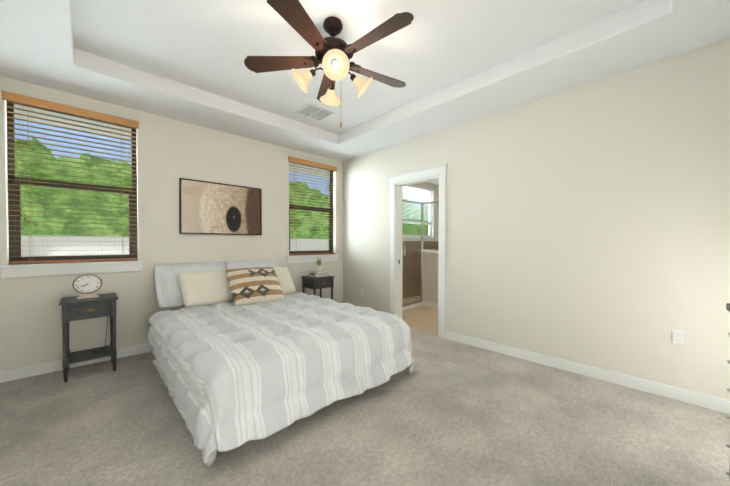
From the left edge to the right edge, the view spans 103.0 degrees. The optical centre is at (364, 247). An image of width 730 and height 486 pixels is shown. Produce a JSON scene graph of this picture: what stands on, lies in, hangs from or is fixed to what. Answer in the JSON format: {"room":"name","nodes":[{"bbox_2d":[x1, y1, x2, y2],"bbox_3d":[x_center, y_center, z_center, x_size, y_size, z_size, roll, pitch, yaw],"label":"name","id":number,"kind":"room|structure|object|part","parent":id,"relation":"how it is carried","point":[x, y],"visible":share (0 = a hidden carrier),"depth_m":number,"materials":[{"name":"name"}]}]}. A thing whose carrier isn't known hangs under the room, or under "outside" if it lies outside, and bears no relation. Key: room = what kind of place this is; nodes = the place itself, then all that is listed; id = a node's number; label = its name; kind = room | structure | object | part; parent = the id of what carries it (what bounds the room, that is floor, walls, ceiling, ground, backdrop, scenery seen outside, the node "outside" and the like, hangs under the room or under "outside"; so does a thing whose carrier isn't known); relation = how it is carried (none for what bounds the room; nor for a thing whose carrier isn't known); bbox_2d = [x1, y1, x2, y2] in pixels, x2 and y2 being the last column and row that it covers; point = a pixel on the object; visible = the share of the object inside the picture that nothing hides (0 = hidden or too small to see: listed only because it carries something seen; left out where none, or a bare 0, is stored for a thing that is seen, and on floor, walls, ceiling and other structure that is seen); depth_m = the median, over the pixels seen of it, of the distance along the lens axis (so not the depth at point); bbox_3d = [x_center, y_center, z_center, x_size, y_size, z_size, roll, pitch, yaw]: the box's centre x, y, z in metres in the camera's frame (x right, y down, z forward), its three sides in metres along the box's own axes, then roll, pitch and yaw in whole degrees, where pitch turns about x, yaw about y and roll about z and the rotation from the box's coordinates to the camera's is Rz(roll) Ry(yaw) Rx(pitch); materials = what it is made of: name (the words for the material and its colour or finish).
{"room":"bedroom","nodes":[
{"label":"bedroom","id":0,"kind":"room"},
{"bbox_2d":[0,76,342,370],"bbox_3d":[-1.933,-0.310,3.959,4.387,3.013,0.140,-1,1,-44],"label":"wall","id":1,"kind":"structure","parent":0,"point":[170,152],"depth_m":3.37,"materials":[{"name":"beige paint"}]},
{"bbox_2d":[7,102,137,264],"bbox_3d":[-2.969,-0.616,3.018,0.940,1.550,0.045,-1,1,-44],"label":"window unit","id":2,"kind":"structure","parent":1,"relation":"in","point":[15,244],"depth_m":2.92,"materials":[{"name":"brown metal"}]},
{"bbox_2d":[2,90,138,263],"bbox_3d":[-2.908,-0.623,2.953,0.964,1.552,0.096,-1,1,-44],"label":"window blind","id":3,"kind":"object","parent":2,"relation":"attached to","point":[27,101],"visible":0.96,"depth_m":2.90,"materials":[{"name":"brown"}]},
{"bbox_2d":[0,261,144,277],"bbox_3d":[-2.917,0.217,2.974,1.050,0.115,0.135,-1,1,-44],"label":"window sill","id":4,"kind":"structure","parent":1,"relation":"attached to","point":[27,270],"depth_m":2.87,"materials":[{"name":"white"}]},
{"bbox_2d":[0,343,152,382],"bbox_3d":[-1.868,1.147,3.931,4.077,0.100,0.019,-1,1,-44],"label":"baseboard","id":5,"kind":"structure","parent":1,"relation":"attached to","point":[33,370],"depth_m":2.82,"materials":[{"name":"white wood"}]},
{"bbox_2d":[179,178,261,234],"bbox_3d":[-1.881,-0.505,3.878,1.020,0.675,0.036,-1,1,-44],"label":"picture frame","id":6,"kind":"object","parent":1,"relation":"attached to","point":[206,207],"visible":0.92,"depth_m":3.82,"materials":[{"name":"paper"}]},
{"bbox_2d":[289,164,332,255],"bbox_3d":[-0.932,-0.641,4.961,0.930,1.550,0.045,-1,1,-44],"label":"window unit","id":7,"kind":"structure","parent":1,"relation":"in","point":[330,234],"depth_m":5.02,"materials":[{"name":"brown metal"}]},
{"bbox_2d":[288,156,336,254],"bbox_3d":[-0.871,-0.648,4.896,0.954,1.552,0.096,-1,1,-44],"label":"window blind","id":8,"kind":"object","parent":7,"relation":"attached to","point":[294,160],"visible":0.9,"depth_m":4.86,"materials":[{"name":"brown"}]},
{"bbox_2d":[286,254,338,262],"bbox_3d":[-0.881,0.192,4.917,1.040,0.115,0.135,-1,1,-44],"label":"window sill","id":9,"kind":"structure","parent":1,"relation":"attached to","point":[307,258],"depth_m":4.82,"materials":[{"name":"white wood"}]},
{"bbox_2d":[0,329,729,485],"bbox_3d":[-0.279,1.250,2.143,4.247,0.060,5.080,-1,1,-44],"label":"floor carpet","id":10,"kind":"object","parent":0,"point":[448,412],"visible":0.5,"depth_m":1.90,"materials":[{"name":"beige carpet"}]},
{"bbox_2d":[59,293,117,382],"bbox_3d":[-2.679,0.851,2.834,0.400,0.720,0.380,-1,1,-44],"label":"nightstand","id":11,"kind":"object","parent":10,"relation":"on","point":[74,308],"visible":1,"depth_m":2.74,"materials":[{"name":"grey paint"}]},
{"bbox_2d":[72,274,101,298],"bbox_3d":[-2.675,0.376,2.802,0.208,0.229,0.062,-1,1,-44],"label":"clock","id":12,"kind":"object","parent":11,"relation":"on","point":[87,285],"visible":1,"depth_m":2.78,"materials":[{"name":"beige metal"}]},
{"bbox_3d":[-2.666,0.785,2.930,0.123,0.500,0.228,-1,1,-44],"label":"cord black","id":13,"kind":"part","parent":11,"relation":"part of","materials":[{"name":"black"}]},
{"bbox_2d":[148,260,417,466],"bbox_3d":[-0.997,0.711,3.006,1.874,1.012,2.494,-1,1,-44],"label":"bed","id":14,"kind":"object","parent":10,"relation":"on","point":[256,350],"visible":1,"depth_m":2.21,"materials":[{"name":"white fabric"}]},
{"bbox_2d":[178,270,233,307],"bbox_3d":[-1.791,0.473,3.451,0.700,0.470,0.190,-1,-41,-47],"label":"pillow","id":15,"kind":"object","parent":14,"relation":"on","point":[200,287],"depth_m":3.30,"materials":[{"name":"fabric"}]},
{"bbox_2d":[273,267,296,294],"bbox_3d":[-1.303,0.467,3.930,0.700,0.470,0.190,-1,-41,-42],"label":"pillow","id":16,"kind":"object","parent":14,"relation":"on","point":[288,287],"depth_m":4.01,"materials":[{"name":"fabric"}]},
{"bbox_2d":[301,275,334,299],"bbox_3d":[-0.758,0.827,4.666,0.400,0.720,0.380,-1,1,-44],"label":"nightstand","id":17,"kind":"object","parent":10,"relation":"on","point":[315,283],"visible":0.56,"depth_m":4.57,"materials":[{"name":"grey paint"}]},
{"bbox_2d":[310,270,326,276],"bbox_3d":[-0.743,0.424,4.647,0.243,0.087,0.177,-1,1,-44],"label":"books","id":18,"kind":"object","parent":17,"relation":"on","point":[321,273],"visible":0.96,"depth_m":4.58,"materials":[{"name":"beige paper"}]},
{"bbox_2d":[317,258,321,270],"bbox_3d":[-0.737,0.274,4.659,0.110,0.208,0.121,-1,1,-44],"label":"plant pot","id":19,"kind":"object","parent":18,"relation":"on","point":[319,268],"visible":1,"depth_m":4.64,"materials":[{"name":"white ceramic"}]},
{"bbox_2d":[726,303,729,477],"bbox_3d":[1.549,0.742,0.908,0.407,0.988,1.150,1,1,43],"label":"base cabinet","id":20,"kind":"object","parent":10,"relation":"on","point":[728,361],"visible":1,"depth_m":1.36,"materials":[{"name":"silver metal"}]},
{"bbox_2d":[0,0,729,185],"bbox_3d":[1.114,-1.673,3.434,8.097,0.273,5.080,-1,1,-44],"label":"ceiling","id":21,"kind":"structure","parent":0,"point":[450,63],"depth_m":2.45,"materials":[{"name":"white paint"}]},
{"bbox_2d":[295,104,334,120],"bbox_3d":[-0.629,-1.689,3.658,0.370,0.008,0.330,-1,1,-44],"label":"ceiling vent","id":22,"kind":"object","parent":21,"relation":"in","point":[314,112],"visible":1,"depth_m":3.65,"materials":[{"name":"white metal"}]},
{"bbox_2d":[244,0,413,126],"bbox_3d":[-0.199,-1.289,2.160,1.297,0.768,1.278,-1,1,-44],"label":"ceiling fan","id":23,"kind":"object","parent":21,"relation":"hanging from","point":[293,14],"visible":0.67,"depth_m":2.06,"materials":[{"name":"brown wood"}]},
{"bbox_2d":[292,49,371,105],"bbox_3d":[-0.239,-1.221,2.176,0.494,0.152,0.494,1,1,34],"label":"shades","id":24,"kind":"object","parent":23,"relation":"attached to","point":[329,97],"visible":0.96,"depth_m":2.09,"materials":[{"name":"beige glass"}]},
{"bbox_2d":[402,295,437,335],"bbox_3d":[1.926,1.204,5.697,3.850,0.060,2.980,-1,1,-44],"label":"floor","id":25,"kind":"structure","parent":0,"point":[424,319],"depth_m":4.88,"materials":[{"name":"tile"}]},
{"bbox_2d":[402,199,438,310],"bbox_3d":[1.169,0.148,5.362,0.692,2.060,0.780,-1,1,-44],"label":"shower door","id":26,"kind":"structure","parent":25,"relation":"on","point":[417,303],"depth_m":5.67,"materials":[{"name":"clear glass"}]},
{"bbox_2d":[422,251,437,308],"bbox_3d":[1.441,0.626,5.568,0.160,1.100,0.734,-1,1,-44],"label":"wall","id":27,"kind":"structure","parent":25,"relation":"on","point":[430,279],"depth_m":5.66,"materials":[{"name":"beige paint"}]},
{"bbox_2d":[403,182,438,240],"bbox_3d":[0.996,-0.346,6.753,3.710,3.013,0.140,-1,1,-44],"label":"wall","id":28,"kind":"structure","parent":0,"point":[435,193],"depth_m":7.34,"materials":[{"name":"beige paint"}]},
{"bbox_2d":[402,186,434,238],"bbox_3d":[1.238,-0.827,6.950,1.360,1.230,0.140,-1,1,-44],"label":"window unit","id":29,"kind":"structure","parent":28,"relation":"in","point":[412,222],"depth_m":6.97,"materials":[{"name":"white"}]},
{"bbox_2d":[402,185,432,220],"bbox_3d":[1.247,-1.046,6.938,1.290,0.788,0.045,-1,1,-44],"label":"window blind","id":30,"kind":"object","parent":29,"relation":"attached to","point":[421,196],"visible":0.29,"depth_m":6.92,"materials":[{"name":"white plastic"}]},
{"bbox_2d":[403,241,437,298],"bbox_3d":[1.478,0.512,6.642,2.899,1.300,0.699,-1,1,-44],"label":"shower wall tile","id":31,"kind":"structure","parent":28,"relation":"attached to","point":[411,265],"depth_m":6.76,"materials":[{"name":"brown tile"}]},
{"bbox_2d":[343,38,729,399],"bbox_3d":[1.308,-0.306,3.637,0.140,3.013,4.800,-1,1,-44],"label":"wall","id":32,"kind":"structure","parent":0,"point":[588,224],"depth_m":2.70,"materials":[{"name":"beige paint"}]},
{"bbox_2d":[388,163,447,337],"bbox_3d":[0.775,0.052,4.191,0.194,2.282,1.010,-1,1,-44],"label":"door frame","id":33,"kind":"structure","parent":32,"relation":"attached to","point":[396,241],"depth_m":4.24,"materials":[{"name":"white wood"}]},
{"bbox_2d":[446,331,729,413],"bbox_3d":[1.972,1.161,2.845,0.019,0.100,2.650,-1,1,-44],"label":"baseboard","id":34,"kind":"structure","parent":32,"relation":"attached to","point":[694,398],"depth_m":2.61,"materials":[{"name":"white wood"}]},
{"bbox_2d":[672,329,685,345],"bbox_3d":[2.490,0.718,2.304,0.008,0.116,0.072,-1,1,-44],"label":"electrical outlet","id":35,"kind":"object","parent":32,"relation":"attached to","point":[678,337],"visible":1,"depth_m":2.30,"materials":[{"name":"white plastic"}]},
{"label":"outside","id":36,"kind":"structure","parent":0,"visible":0},
{"bbox_2d":[14,104,428,256],"bbox_3d":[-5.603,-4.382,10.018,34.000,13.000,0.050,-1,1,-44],"label":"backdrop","id":37,"kind":"structure","parent":36,"point":[313,244],"depth_m":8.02,"materials":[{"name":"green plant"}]}
]}

